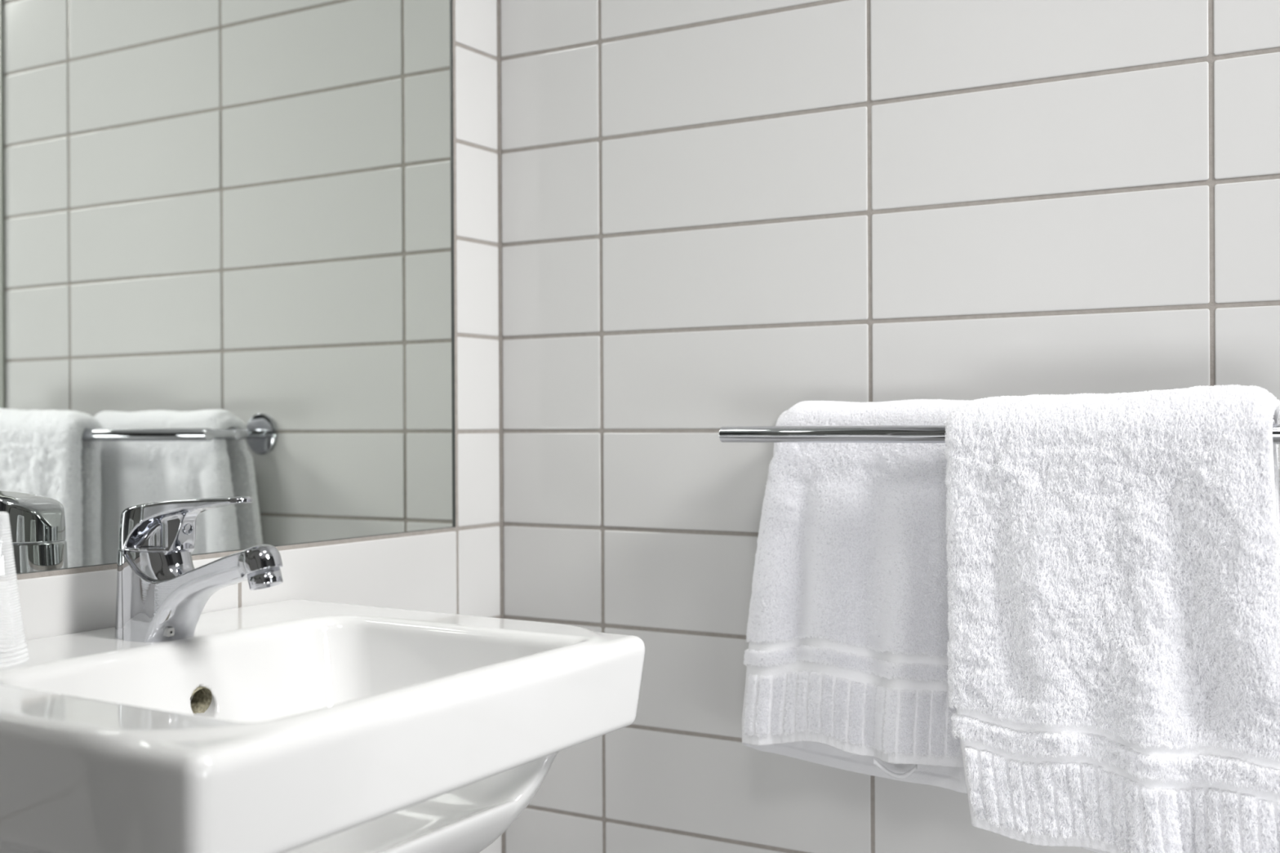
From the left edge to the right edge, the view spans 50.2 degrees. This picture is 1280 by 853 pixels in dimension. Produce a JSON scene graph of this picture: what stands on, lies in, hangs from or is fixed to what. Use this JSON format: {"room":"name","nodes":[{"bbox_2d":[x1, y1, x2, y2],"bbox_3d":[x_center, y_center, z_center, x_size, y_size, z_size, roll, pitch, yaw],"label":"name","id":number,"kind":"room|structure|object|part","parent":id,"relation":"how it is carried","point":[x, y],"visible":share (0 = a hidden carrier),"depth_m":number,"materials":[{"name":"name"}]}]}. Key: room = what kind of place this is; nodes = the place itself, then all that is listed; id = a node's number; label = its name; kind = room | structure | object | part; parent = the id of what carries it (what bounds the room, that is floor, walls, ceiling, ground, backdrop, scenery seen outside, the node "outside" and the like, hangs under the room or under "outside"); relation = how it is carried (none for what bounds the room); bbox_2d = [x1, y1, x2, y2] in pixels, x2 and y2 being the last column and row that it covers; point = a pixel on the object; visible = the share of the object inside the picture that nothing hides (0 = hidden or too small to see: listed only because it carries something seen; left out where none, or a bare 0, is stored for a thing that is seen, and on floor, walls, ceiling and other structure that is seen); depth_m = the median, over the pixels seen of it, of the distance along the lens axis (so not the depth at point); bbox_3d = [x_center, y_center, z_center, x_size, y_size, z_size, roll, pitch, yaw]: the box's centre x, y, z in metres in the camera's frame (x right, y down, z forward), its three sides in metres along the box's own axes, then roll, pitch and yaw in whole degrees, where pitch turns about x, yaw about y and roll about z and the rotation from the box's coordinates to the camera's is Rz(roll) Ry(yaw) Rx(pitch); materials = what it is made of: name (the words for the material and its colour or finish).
{"room":"bathroom","nodes":[
{"label":"bathroom","id":0,"kind":"room"},
{"bbox_2d":[0,0,502,852],"bbox_3d":[-0.837,-0.117,0.474,0.101,2.360,2.488,0,0,31],"label":"wall","id":1,"kind":"structure","parent":0,"point":[456,570],"depth_m":1.45,"materials":[{"name":"grey tile"}]},
{"bbox_2d":[0,0,455,576],"bbox_3d":[-0.433,-0.352,1.064,0.009,0.922,0.900,0,0,31],"label":"mirror","id":2,"kind":"object","parent":1,"relation":"attached to","point":[227,226],"visible":1,"depth_m":1.18,"materials":[{"name":"white mirror"}]},
{"bbox_2d":[0,599,644,852],"bbox_3d":[-0.265,0.252,0.963,0.375,0.190,0.447,0,0,31],"label":"basin","id":3,"kind":"object","parent":1,"relation":"attached to","point":[292,726],"visible":1,"depth_m":0.89,"materials":[{"name":"white ceramic"}]},
{"bbox_2d":[0,511,29,658],"bbox_3d":[-0.451,0.109,0.923,0.074,0.102,0.074,0,0,31],"label":"plastic cup","id":4,"kind":"object","parent":3,"relation":"on","point":[21,623],"visible":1,"depth_m":0.93,"materials":[{"name":"white"}]},
{"bbox_2d":[114,496,283,642],"bbox_3d":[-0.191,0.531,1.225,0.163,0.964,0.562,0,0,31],"label":"mixer tap","id":5,"kind":"object","parent":3,"relation":"on","point":[161,595],"visible":1,"depth_m":1.00,"materials":[{"name":"silver metal"}]},
{"bbox_3d":[-0.334,0.072,1.010,0.126,0.044,0.049,0,0,31],"label":"lever","id":6,"kind":"part","parent":5,"relation":"part of","materials":[{"name":"silver metal"}]},
{"bbox_2d":[497,0,1279,852],"bbox_3d":[0.205,-0.124,1.358,0.979,2.360,0.101,0,0,31],"label":"wall","id":7,"kind":"structure","parent":0,"point":[713,215],"depth_m":1.34,"materials":[{"name":"grey tile"}]},
{"bbox_2d":[719,423,1279,444],"bbox_3d":[0.330,0.006,1.157,0.532,0.051,0.117,0,0,31],"label":"towel rail","id":8,"kind":"object","parent":7,"relation":"attached to","point":[846,433],"visible":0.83,"depth_m":1.18,"materials":[{"name":"silver metal"}]},
{"bbox_2d":[742,399,969,793],"bbox_3d":[0.222,0.149,1.236,0.274,0.343,0.069,0,0,31],"label":"towel","id":9,"kind":"object","parent":8,"relation":"hanging from","point":[846,658],"visible":0.69,"depth_m":1.23,"materials":[{"name":"white fabric"}]},
{"bbox_2d":[944,384,1279,852],"bbox_3d":[0.371,0.157,1.068,0.255,0.370,0.062,0,0,31],"label":"towel","id":10,"kind":"object","parent":8,"relation":"hanging from","point":[1113,571],"visible":1,"depth_m":1.05,"materials":[{"name":"white fabric"}]}
]}

